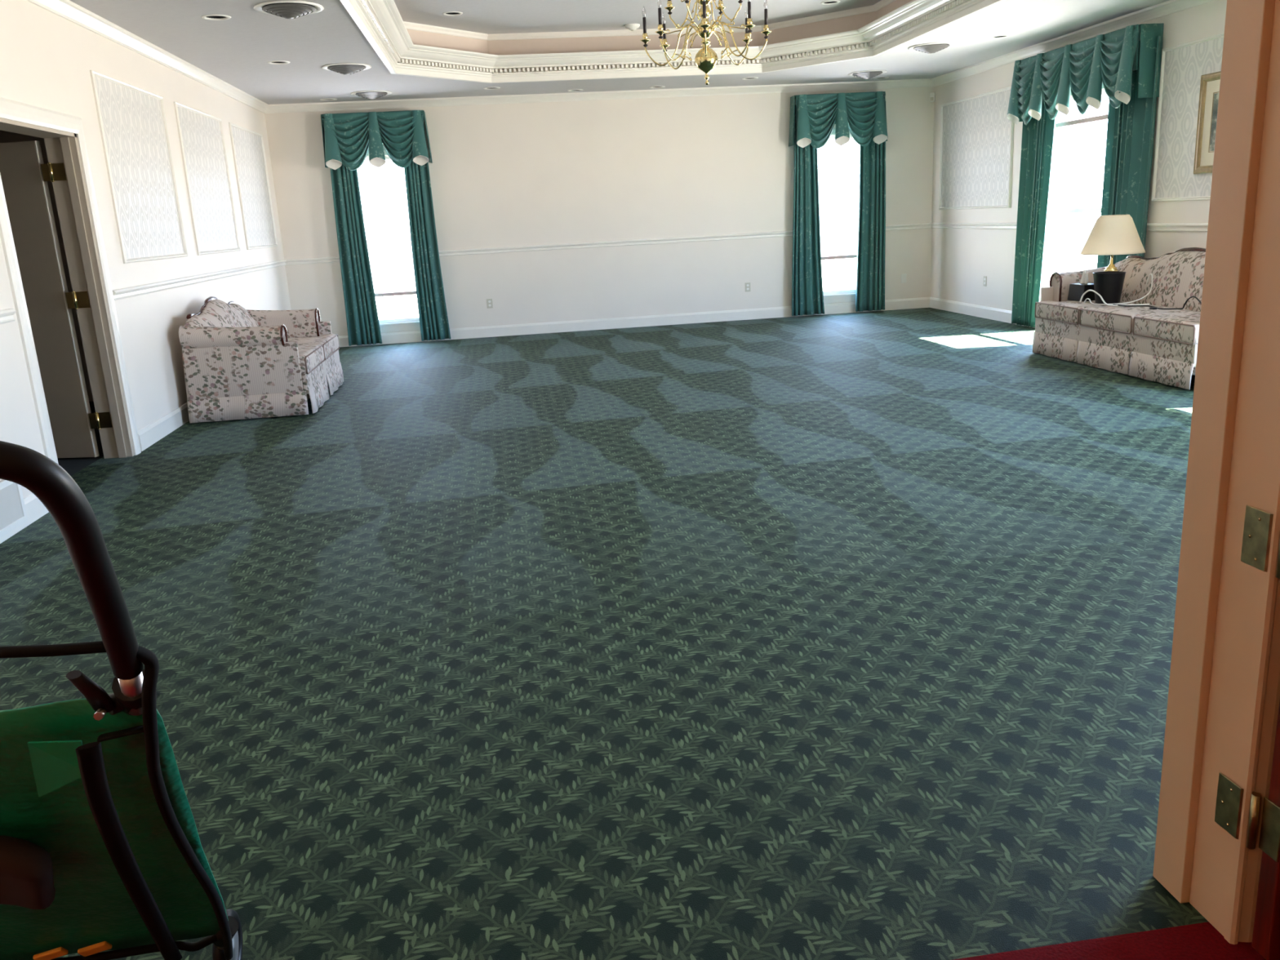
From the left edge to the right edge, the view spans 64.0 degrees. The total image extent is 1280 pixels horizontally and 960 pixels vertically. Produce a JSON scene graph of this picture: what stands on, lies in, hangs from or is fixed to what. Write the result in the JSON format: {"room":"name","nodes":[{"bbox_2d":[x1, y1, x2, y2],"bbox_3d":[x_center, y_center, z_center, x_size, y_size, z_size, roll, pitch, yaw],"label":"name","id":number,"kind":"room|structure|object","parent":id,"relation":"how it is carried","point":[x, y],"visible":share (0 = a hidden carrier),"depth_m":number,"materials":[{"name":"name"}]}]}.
{"room":"funeral home parlor","nodes":[
{"label":"funeral home parlor","id":0,"kind":"room"},
{"bbox_2d":[0,129,93,401],"bbox_3d":[-5.169,-1.989,8.703,2.600,2.700,0.100,-5,15,-7],"label":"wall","id":1,"kind":"structure","parent":0,"point":[5,136],"depth_m":8.67,"materials":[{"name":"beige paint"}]},
{"bbox_2d":[0,0,291,497],"bbox_3d":[-3.476,-1.790,6.388,0.160,3.300,11.093,-5,15,-7],"label":"wall","id":2,"kind":"structure","parent":0,"point":[47,59],"depth_m":6.87,"materials":[{"name":"beige paint"}]},
{"bbox_2d":[0,308,16,324],"bbox_3d":[-2.879,-0.355,3.253,0.026,0.065,3.948,-5,15,-7],"label":"trim","id":3,"kind":"structure","parent":2,"relation":"attached to","point":[6,315],"depth_m":5.07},
{"bbox_2d":[0,480,27,537],"bbox_3d":[-2.999,0.176,4.691,0.012,0.240,0.750,-5,15,-7],"label":"air vent","id":4,"kind":"object","parent":2,"relation":"in","point":[13,513],"visible":0.93,"depth_m":4.93,"materials":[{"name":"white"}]},
{"bbox_2d":[0,493,48,543],"bbox_3d":[-2.834,0.567,3.492,0.016,0.130,3.948,-5,15,-7],"label":"baseboard","id":5,"kind":"structure","parent":2,"relation":"attached to","point":[35,508],"depth_m":5.15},
{"bbox_2d":[0,140,99,457],"bbox_3d":[-4.061,-1.077,6.420,1.014,1.943,0.043,-2,15,6],"label":"door","id":6,"kind":"structure","parent":2,"relation":"in","point":[27,195],"depth_m":6.35,"materials":[{"name":"beige paint"}]},
{"bbox_2d":[0,117,133,458],"bbox_3d":[-3.366,-0.983,5.835,0.219,2.005,1.160,-5,15,-7],"label":"door frame","id":7,"kind":"structure","parent":2,"relation":"in","point":[61,147],"depth_m":6.32,"materials":[{"name":"beige paint"}]},
{"bbox_2d":[0,97,141,464],"bbox_3d":[-3.253,-1.034,5.840,0.022,2.090,1.342,-5,15,-7],"label":"trim","id":8,"kind":"structure","parent":2,"relation":"attached to","point":[10,109],"depth_m":5.45,"materials":[{"name":"white wood"}]},
{"bbox_2d":[89,70,187,263],"bbox_3d":[-3.529,-2.180,7.291,0.018,1.197,1.430,-5,15,-7],"label":"panel","id":9,"kind":"object","parent":2,"relation":"attached to","point":[132,121],"depth_m":7.21,"materials":[{"name":"beige paper"}]},
{"bbox_2d":[137,402,189,451],"bbox_3d":[-3.683,-0.929,9.433,0.016,0.130,5.603,-5,15,-7],"label":"baseboard","id":10,"kind":"structure","parent":2,"relation":"attached to","point":[150,434],"depth_m":7.21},
{"bbox_2d":[173,101,240,255],"bbox_3d":[-3.771,-2.606,8.981,0.018,1.197,1.430,-5,15,-7],"label":"panel","id":11,"kind":"object","parent":2,"relation":"attached to","point":[201,134],"depth_m":8.92,"materials":[{"name":"beige paper"}]},
{"bbox_2d":[111,256,339,300],"bbox_3d":[-3.336,-1.884,9.243,0.820,0.065,5.603,-5,15,-7],"label":"trim","id":12,"kind":"structure","parent":2,"relation":"attached to","point":[122,293],"depth_m":8.55,"materials":[{"name":"white wood"}]},
{"bbox_2d":[228,122,277,249],"bbox_3d":[-4.013,-3.031,10.672,0.018,1.197,1.430,-5,15,-7],"label":"panel","id":13,"kind":"object","parent":2,"relation":"attached to","point":[247,145],"depth_m":10.62,"materials":[{"name":"beige paper"}]},
{"bbox_2d":[264,86,934,336],"bbox_3d":[-0.277,-3.490,12.275,8.270,3.300,0.160,-5,15,-7],"label":"wall","id":14,"kind":"structure","parent":0,"point":[561,172],"depth_m":12.24,"materials":[{"name":"beige paint"}]},
{"bbox_2d":[320,110,432,170],"bbox_3d":[-2.979,-3.825,11.560,1.192,0.613,0.311,-5,15,-7],"label":"valance","id":15,"kind":"object","parent":14,"relation":"attached to","point":[347,138],"visible":1,"depth_m":11.46,"materials":[{"name":"teal fabric"}]},
{"bbox_2d":[329,164,382,346],"bbox_3d":[-3.314,-2.806,11.826,0.386,2.480,0.085,-5,15,-7],"label":"panel","id":16,"kind":"object","parent":15,"relation":"hanging from","point":[363,327],"visible":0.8,"depth_m":11.89,"materials":[{"name":"green fabric"}]},
{"bbox_2d":[404,124,450,341],"bbox_3d":[-2.500,-2.876,11.925,0.350,2.480,0.076,-5,15,-7],"label":"panel","id":17,"kind":"object","parent":15,"relation":"hanging from","point":[431,301],"visible":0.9,"depth_m":11.98,"materials":[{"name":"green fabric"}]},
{"bbox_2d":[364,148,420,332],"bbox_3d":[-2.943,-2.797,12.032,0.920,2.080,0.150,-5,15,-7],"label":"window","id":18,"kind":"structure","parent":14,"relation":"in","point":[390,325],"depth_m":12.23,"materials":[{"name":"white glass"}]},
{"bbox_2d":[356,159,416,297],"bbox_3d":[-2.947,-2.936,11.962,0.682,1.545,0.024,-5,15,-7],"label":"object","id":19,"kind":"structure","parent":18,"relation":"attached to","point":[383,191],"depth_m":11.96,"materials":[{"name":"white glass"}]},
{"bbox_2d":[486,298,493,308],"bbox_3d":[-1.808,-2.124,12.313,0.070,0.112,0.008,-5,15,-7],"label":"wall outlet","id":20,"kind":"object","parent":14,"relation":"attached to","point":[489,301],"visible":1,"depth_m":12.31,"materials":[{"name":"beige plastic"}]},
{"bbox_2d":[438,231,792,256],"bbox_3d":[-0.236,-2.856,12.344,4.660,0.065,0.026,-5,15,-7],"label":"trim","id":21,"kind":"structure","parent":14,"relation":"attached to","point":[781,233],"depth_m":12.33,"materials":[{"name":"white wood"}]},
{"bbox_2d":[337,297,929,346],"bbox_3d":[-0.183,-1.936,12.588,7.870,0.130,0.016,-5,15,-7],"label":"baseboard","id":22,"kind":"structure","parent":14,"relation":"attached to","point":[924,302],"depth_m":12.59,"materials":[{"name":"white wood"}]},
{"bbox_2d":[745,282,751,292],"bbox_3d":[1.337,-2.393,12.695,0.070,0.112,0.008,-5,15,-7],"label":"wall outlet","id":23,"kind":"object","parent":14,"relation":"attached to","point":[748,288],"visible":1,"depth_m":12.69,"materials":[{"name":"beige plastic"}]},
{"bbox_2d":[788,91,888,148],"bbox_3d":[2.377,-4.282,12.210,1.172,0.614,0.311,-5,15,-7],"label":"valance","id":24,"kind":"object","parent":14,"relation":"attached to","point":[864,114],"visible":1,"depth_m":12.11,"materials":[{"name":"teal fabric"}]},
{"bbox_2d":[791,104,824,315],"bbox_3d":[2.029,-3.262,12.474,0.422,2.480,0.098,-5,15,-7],"label":"panel","id":25,"kind":"object","parent":24,"relation":"hanging from","point":[807,295],"visible":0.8,"depth_m":12.53,"materials":[{"name":"green fabric"}]},
{"bbox_2d":[855,138,885,311],"bbox_3d":[2.828,-3.331,12.573,0.382,2.480,0.086,-5,15,-7],"label":"panel","id":26,"kind":"object","parent":24,"relation":"hanging from","point":[871,238],"visible":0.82,"depth_m":12.63,"materials":[{"name":"green fabric"}]},
{"bbox_2d":[822,128,855,303],"bbox_3d":[2.438,-3.256,12.685,0.920,2.080,0.150,-5,15,-7],"label":"window","id":27,"kind":"structure","parent":14,"relation":"in","point":[843,295],"depth_m":12.88,"materials":[{"name":"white glass"}]},
{"bbox_2d":[817,137,859,260],"bbox_3d":[2.431,-3.451,12.601,0.682,1.430,0.024,-5,15,-7],"label":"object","id":28,"kind":"structure","parent":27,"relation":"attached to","point":[838,166],"depth_m":12.60,"materials":[{"name":"white glass"}]},
{"bbox_2d":[901,273,906,283],"bbox_3d":[3.336,-2.549,12.942,0.070,0.112,0.006,-5,15,-7],"label":"wall outlet","id":29,"kind":"object","parent":14,"relation":"attached to","point":[903,276],"visible":1,"depth_m":12.94,"materials":[{"name":"white plastic"}]},
{"bbox_2d":[929,92,935,102],"bbox_3d":[3.550,-4.643,12.416,0.060,0.110,0.050,7,18,34],"label":"sensor","id":30,"kind":"object","parent":14,"relation":"attached to","point":[932,95],"visible":1,"depth_m":12.39,"materials":[{"name":"white plastic"}]},
{"bbox_2d":[69,0,1168,104],"bbox_3d":[0.432,-3.195,6.645,7.970,0.001,11.093,-5,15,-7],"label":"ceiling","id":31,"kind":"structure","parent":0,"point":[237,51],"depth_m":8.77,"materials":[{"name":"white paint"}]},
{"bbox_2d":[200,14,231,20],"bbox_3d":[-2.788,-3.095,6.713,0.186,0.121,0.186,-5,15,-7],"label":"recessed light","id":32,"kind":"object","parent":31,"relation":"in","point":[211,17],"visible":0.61,"depth_m":6.76,"materials":[{"name":"white plastic"}]},
{"bbox_2d":[266,60,289,64],"bbox_3d":[-3.050,-3.575,8.617,0.186,0.121,0.186,-5,15,-7],"label":"recessed light","id":33,"kind":"object","parent":31,"relation":"in","point":[274,62],"visible":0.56,"depth_m":8.65,"materials":[{"name":"white plastic"}]},
{"bbox_2d":[253,0,324,18],"bbox_3d":[-2.245,-2.994,6.556,0.430,0.066,0.430,-5,15,-7],"label":"ceiling vent","id":34,"kind":"object","parent":31,"relation":"in","point":[285,9],"visible":1,"depth_m":6.47,"materials":[{"name":"white plastic"}]},
{"bbox_2d":[320,98,337,101],"bbox_3d":[-3.424,-4.233,11.229,0.186,0.121,0.186,-5,15,-7],"label":"recessed light","id":35,"kind":"object","parent":31,"relation":"in","point":[324,100],"visible":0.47,"depth_m":11.27,"materials":[{"name":"white plastic"}]},
{"bbox_2d":[321,62,371,75],"bbox_3d":[-2.592,-3.623,9.055,0.430,0.066,0.430,-5,15,-7],"label":"ceiling vent","id":36,"kind":"object","parent":31,"relation":"in","point":[347,68],"visible":1,"depth_m":8.96,"materials":[{"name":"white plastic"}]},
{"bbox_2d":[351,90,391,99],"bbox_3d":[-2.854,-4.085,10.890,0.430,0.066,0.430,-5,15,-7],"label":"ceiling vent","id":37,"kind":"object","parent":31,"relation":"in","point":[370,95],"visible":1,"depth_m":10.80,"materials":[{"name":"white plastic"}]},
{"bbox_2d":[483,86,500,89],"bbox_3d":[-1.600,-4.272,11.001,0.186,0.121,0.186,-5,15,-7],"label":"recessed light","id":38,"kind":"object","parent":31,"relation":"in","point":[491,87],"visible":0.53,"depth_m":11.05,"materials":[{"name":"white plastic"}]},
{"bbox_2d":[567,88,582,91],"bbox_3d":[-0.736,-4.468,11.575,0.186,0.121,0.186,-5,15,-7],"label":"recessed light","id":39,"kind":"object","parent":31,"relation":"in","point":[572,90],"visible":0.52,"depth_m":11.61,"materials":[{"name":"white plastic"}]},
{"bbox_2d":[648,85,665,88],"bbox_3d":[0.194,-4.547,11.688,0.186,0.121,0.186,-5,15,-7],"label":"recessed light","id":40,"kind":"object","parent":31,"relation":"in","point":[655,86],"visible":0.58,"depth_m":11.72,"materials":[{"name":"white plastic"}]},
{"bbox_2d":[741,76,758,79],"bbox_3d":[1.218,-4.515,11.353,0.186,0.121,0.186,-5,15,-7],"label":"recessed light","id":41,"kind":"object","parent":31,"relation":"in","point":[751,77],"visible":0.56,"depth_m":11.40,"materials":[{"name":"white plastic"}]},
{"bbox_2d":[848,70,887,79],"bbox_3d":[2.542,-4.518,11.438,0.430,0.066,0.430,-5,15,-7],"label":"ceiling vent","id":42,"kind":"object","parent":31,"relation":"in","point":[867,74],"visible":1,"depth_m":11.35,"materials":[{"name":"white plastic"}]},
{"bbox_2d":[872,76,888,79],"bbox_3d":[2.819,-4.763,11.978,0.186,0.121,0.186,-5,15,-7],"label":"recessed light","id":43,"kind":"object","parent":31,"relation":"in","point":[880,77],"visible":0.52,"depth_m":12.00,"materials":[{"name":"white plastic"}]},
{"bbox_2d":[907,42,955,53],"bbox_3d":[2.761,-4.078,9.695,0.430,0.066,0.430,-5,15,-7],"label":"ceiling vent","id":44,"kind":"object","parent":31,"relation":"in","point":[933,47],"visible":1,"depth_m":9.61,"materials":[{"name":"white plastic"}]},
{"bbox_2d":[989,34,1010,38],"bbox_3d":[3.279,-4.101,9.326,0.186,0.121,0.186,-5,15,-7],"label":"recessed light","id":45,"kind":"object","parent":31,"relation":"in","point":[1004,35],"visible":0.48,"depth_m":9.36,"materials":[{"name":"white plastic"}]},
{"bbox_2d":[339,0,912,72],"bbox_3d":[0.428,-3.457,6.739,4.730,0.460,8.180,-5,15,-7],"label":"wall","id":46,"kind":"structure","parent":0,"point":[616,43],"depth_m":10.50,"materials":[{"name":"beige paint"}]},
{"bbox_2d":[26,0,1213,113],"bbox_3d":[0.432,-3.158,6.671,7.870,0.085,10.961,-5,15,-7],"label":"trim","id":47,"kind":"structure","parent":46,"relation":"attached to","point":[68,10],"depth_m":11.17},
{"bbox_2d":[403,0,895,40],"bbox_3d":[0.418,-3.643,6.690,4.670,0.055,8.120,-5,15,-7],"label":"trim","id":48,"kind":"structure","parent":46,"relation":"attached to","point":[414,26],"depth_m":10.44,"materials":[{"name":"white paint"}]},
{"bbox_2d":[340,0,1005,83],"bbox_3d":[0.435,-3.336,6.770,4.710,0.234,8.160,-5,15,-7],"label":"trim","id":49,"kind":"structure","parent":46,"relation":"attached to","point":[387,13],"depth_m":10.18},
{"bbox_2d":[0,307,1266,959],"bbox_3d":[-0.373,0.166,4.982,10.830,0.100,15.993,-5,15,-7],"label":"floor","id":50,"kind":"structure","parent":0,"point":[848,636],"depth_m":3.33,"materials":[{"name":"green carpet"}]},
{"bbox_2d":[0,440,243,959],"bbox_3d":[-0.914,0.454,1.374,0.612,1.208,1.028,-9,15,-20],"label":"vacuum cleaner","id":51,"kind":"object","parent":50,"relation":"on","point":[94,781],"visible":0.98,"depth_m":1.32,"materials":[{"name":"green plastic"}]},
{"bbox_2d":[0,835,55,909],"bbox_3d":[-0.899,0.524,1.368,0.272,0.174,0.137,-3,15,-1],"label":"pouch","id":52,"kind":"object","parent":51,"relation":"on","point":[26,871],"visible":1,"depth_m":1.32,"materials":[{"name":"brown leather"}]},
{"bbox_2d":[178,296,343,422],"bbox_3d":[-3.046,-1.088,8.390,0.914,0.870,1.716,-5,15,-7],"label":"sofa","id":53,"kind":"object","parent":50,"relation":"on","point":[239,362],"visible":1,"depth_m":7.65,"materials":[{"name":"fabric"}]},
{"bbox_2d":[297,344,324,374],"bbox_3d":[-2.881,-0.935,8.022,0.670,0.169,0.818,-5,15,-7],"label":"seat cushion","id":54,"kind":"object","parent":53,"relation":"on","point":[310,357],"depth_m":7.96,"materials":[{"name":"fabric"}]},
{"bbox_2d":[288,333,338,358],"bbox_3d":[-2.995,-1.135,8.815,0.670,0.169,0.818,-5,15,-7],"label":"seat cushion","id":55,"kind":"object","parent":53,"relation":"on","point":[330,342],"depth_m":8.81,"materials":[{"name":"fabric"}]},
{"bbox_2d":[1032,247,1205,389],"bbox_3d":[3.897,-1.311,7.806,0.794,0.870,2.156,-5,15,-7],"label":"sofa","id":56,"kind":"object","parent":50,"relation":"on","point":[1159,345],"visible":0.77,"depth_m":7.75,"materials":[{"name":"fabric"}]},
{"bbox_2d":[1067,271,1094,301],"bbox_3d":[3.669,-1.606,8.449,0.159,0.242,0.219,-6,15,-11],"label":"tissue box","id":57,"kind":"object","parent":56,"relation":"on","point":[1076,291],"visible":0.89,"depth_m":8.41,"materials":[{"name":"black plastic"}]},
{"bbox_2d":[1035,300,1135,324],"bbox_3d":[3.700,-1.409,8.481,0.550,0.169,0.686,-5,15,-7],"label":"seat cushion","id":58,"kind":"object","parent":56,"relation":"on","point":[1047,312],"depth_m":8.39,"materials":[{"name":"fabric"}]},
{"bbox_2d":[1093,271,1126,303],"bbox_3d":[3.732,-1.532,8.153,0.244,0.240,0.244,-5,15,-7],"label":"wastebasket","id":59,"kind":"object","parent":56,"relation":"on","point":[1108,284],"visible":0.92,"depth_m":8.08,"materials":[{"name":"black plastic"}]},
{"bbox_2d":[1080,214,1145,285],"bbox_3d":[3.870,-1.825,8.391,0.492,0.673,0.492,-5,15,-7],"label":"table lamp","id":60,"kind":"object","parent":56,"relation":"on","point":[1111,234],"visible":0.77,"depth_m":8.20,"materials":[{"name":"beige fabric"}]},
{"bbox_2d":[1079,289,1149,306],"bbox_3d":[3.665,-1.421,7.983,0.138,0.117,0.565,-14,18,-36],"label":"cord","id":61,"kind":"object","parent":56,"relation":"on","point":[1084,293],"visible":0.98,"depth_m":7.96,"materials":[{"name":"white plastic"}]},
{"bbox_2d":[1084,273,1152,305],"bbox_3d":[3.770,-1.500,8.044,0.453,0.221,0.244,-3,15,1],"label":"cord","id":62,"kind":"object","parent":56,"relation":"on","point":[1151,274],"visible":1,"depth_m":7.96,"materials":[{"name":"plastic"}]},
{"bbox_2d":[1080,304,1193,333],"bbox_3d":[3.796,-1.240,7.809,0.550,0.169,0.695,-5,15,-7],"label":"seat cushion","id":63,"kind":"object","parent":56,"relation":"on","point":[1104,318],"depth_m":7.71,"materials":[{"name":"fabric"}]},
{"bbox_2d":[1112,303,1182,309],"bbox_3d":[3.771,-1.298,7.666,0.094,0.015,0.590,-10,16,-26],"label":"cord","id":64,"kind":"object","parent":56,"relation":"on","point":[1113,304],"visible":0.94,"depth_m":7.68,"materials":[{"name":"black plastic"}]},
{"bbox_2d":[1133,311,1200,344],"bbox_3d":[3.892,-1.071,7.138,0.550,0.169,0.686,-5,15,-7],"label":"seat cushion","id":65,"kind":"object","parent":56,"relation":"on","point":[1177,327],"depth_m":7.10,"materials":[{"name":"fabric"}]},
{"bbox_2d":[1182,296,1201,308],"bbox_3d":[3.959,-1.246,7.255,0.030,0.100,0.420,-2,15,3],"label":"cord","id":66,"kind":"object","parent":56,"relation":"on","point":[1199,301],"visible":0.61,"depth_m":7.37,"materials":[{"name":"black plastic"}]},
{"bbox_2d":[393,0,881,34],"bbox_3d":[0.417,-3.670,6.683,4.763,0.001,8.282,-5,15,-7],"label":"ceiling","id":67,"kind":"structure","parent":0,"point":[483,16],"depth_m":9.66,"materials":[{"name":"white paint"}]},
{"bbox_2d":[442,11,462,15],"bbox_3d":[-1.702,-4.279,9.257,0.186,0.121,0.186,-5,15,-7],"label":"recessed light","id":68,"kind":"object","parent":67,"relation":"in","point":[447,13],"visible":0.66,"depth_m":9.31,"materials":[{"name":"white plastic"}]},
{"bbox_2d":[625,23,639,31],"bbox_3d":[-0.075,-4.556,10.315,0.150,0.057,0.150,-5,15,-7],"label":"smoke detector","id":69,"kind":"object","parent":67,"relation":"attached to","point":[632,27],"visible":1,"depth_m":10.27,"materials":[{"name":"white plastic"}]},
{"bbox_2d":[640,0,772,84],"bbox_3d":[0.429,-3.172,6.810,0.824,1.023,0.824,-8,15,-17],"label":"chandelier","id":70,"kind":"object","parent":67,"relation":"hanging from","point":[706,59],"visible":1,"depth_m":6.84,"materials":[{"name":"gold metal"}]},
{"bbox_2d":[820,0,839,4],"bbox_3d":[1.800,-4.579,9.682,0.186,0.121,0.186,-5,15,-7],"label":"recessed light","id":71,"kind":"object","parent":67,"relation":"in","point":[832,2],"visible":0.99,"depth_m":9.73,"materials":[{"name":"white plastic"}]},
{"bbox_2d":[930,0,1226,311],"bbox_3d":[4.467,-2.469,7.353,0.160,3.300,11.093,-5,15,-7],"label":"wall","id":72,"kind":"structure","parent":0,"point":[961,258],"depth_m":11.15,"materials":[{"name":"beige paint"}]},
{"bbox_2d":[885,222,1017,231],"bbox_3d":[3.428,-2.841,11.525,0.830,0.065,2.613,-5,15,-7],"label":"trim","id":73,"kind":"structure","parent":72,"relation":"attached to","point":[925,225],"depth_m":12.18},
{"bbox_2d":[938,86,1013,209],"bbox_3d":[3.763,-3.689,11.545,0.018,1.220,1.790,-5,15,-7],"label":"panel","id":74,"kind":"object","parent":72,"relation":"attached to","point":[977,133],"depth_m":11.48,"materials":[{"name":"beige paper"}]},
{"bbox_2d":[929,297,1035,328],"bbox_3d":[4.449,-0.953,7.836,0.016,0.130,10.893,-5,15,-7],"label":"baseboard","id":75,"kind":"structure","parent":72,"relation":"attached to","point":[993,313],"depth_m":11.88,"materials":[{"name":"white wood"}]},
{"bbox_2d":[982,275,986,286],"bbox_3d":[3.892,-2.243,11.547,0.008,0.112,0.070,-5,15,-7],"label":"wall outlet","id":76,"kind":"object","parent":72,"relation":"attached to","point":[984,277],"visible":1,"depth_m":11.53,"materials":[{"name":"beige plastic"}]},
{"bbox_2d":[1043,81,1106,287],"bbox_3d":[4.149,-2.522,9.640,0.150,2.250,1.500,-5,15,-7],"label":"window","id":77,"kind":"structure","parent":72,"relation":"in","point":[1047,258],"depth_m":10.21,"materials":[{"name":"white glass"}]},
{"bbox_2d":[1055,93,1109,128],"bbox_3d":[4.069,-3.392,9.410,0.024,0.215,1.262,-5,15,-7],"label":"window shade","id":78,"kind":"object","parent":77,"relation":"attached to","point":[1074,117],"visible":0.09,"depth_m":9.40,"materials":[{"name":"white fabric"}]},
{"bbox_2d":[1007,22,1164,124],"bbox_3d":[3.910,-3.582,9.193,0.311,0.613,2.062,-5,15,-7],"label":"valance","id":79,"kind":"object","parent":72,"relation":"attached to","point":[1111,58],"visible":1,"depth_m":8.83,"materials":[{"name":"teal fabric"}]},
{"bbox_2d":[1011,94,1056,327],"bbox_3d":[3.949,-2.775,10.195,0.089,2.480,0.685,-5,15,-7],"label":"panel","id":80,"kind":"object","parent":79,"relation":"hanging from","point":[1037,142],"visible":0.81,"depth_m":10.27,"materials":[{"name":"green fabric"}]},
{"bbox_2d":[1097,35,1160,267],"bbox_3d":[4.162,-2.413,8.757,0.083,2.480,0.652,-5,15,-7],"label":"panel","id":81,"kind":"object","parent":79,"relation":"hanging from","point":[1131,126],"visible":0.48,"depth_m":8.64,"materials":[{"name":"teal fabric"}]},
{"bbox_2d":[1146,222,1208,231],"bbox_3d":[4.389,-1.883,7.633,0.026,0.065,2.870,-5,15,-7],"label":"trim","id":82,"kind":"structure","parent":72,"relation":"attached to","point":[1184,227],"depth_m":8.19,"materials":[{"name":"white wood"}]},
{"bbox_2d":[1151,32,1224,201],"bbox_3d":[4.346,-2.662,7.468,0.018,1.184,1.840,-5,15,-7],"label":"panel","id":83,"kind":"object","parent":72,"relation":"attached to","point":[1183,65],"depth_m":8.07,"materials":[{"name":"beige paper"}]},
{"bbox_2d":[1193,71,1221,173],"bbox_3d":[4.352,-2.611,7.408,0.030,0.720,0.940,-5,15,-7],"label":"framed picture","id":84,"kind":"object","parent":72,"relation":"attached to","point":[1210,82],"visible":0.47,"depth_m":7.76,"materials":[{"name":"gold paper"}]},
{"bbox_2d":[1209,93,1218,151],"bbox_3d":[4.355,-2.616,7.407,0.002,0.410,0.640,-5,15,-7],"label":"print","id":85,"kind":"object","parent":84,"relation":"attached to","point":[1215,96],"depth_m":7.70},
{"bbox_3d":[1.250,-0.799,1.587,7.870,3.300,0.172,-5,15,-7],"label":"wall","id":86,"kind":"structure","parent":0,"visible":0},
{"bbox_2d":[1152,0,1279,937],"bbox_3d":[1.016,-0.187,1.668,0.052,2.100,0.272,-5,15,-7],"label":"door frame","id":87,"kind":"structure","parent":86,"relation":"in","point":[1236,411],"depth_m":1.76,"materials":[{"name":"orange paint"}]},
{"bbox_2d":[1251,700,1279,959],"bbox_3d":[1.474,-0.183,1.615,0.864,2.048,0.042,-5,15,-7],"label":"door","id":88,"kind":"structure","parent":87,"relation":"attached to","point":[1266,930],"depth_m":1.78,"materials":[{"name":"red wood"}]},
{"bbox_2d":[1224,417,1279,944],"bbox_3d":[1.069,-0.209,1.603,0.104,2.170,0.023,-5,15,-7],"label":"door","id":89,"kind":"structure","parent":86,"relation":"attached to","point":[1264,695],"depth_m":1.76,"materials":[{"name":"peach paint"}]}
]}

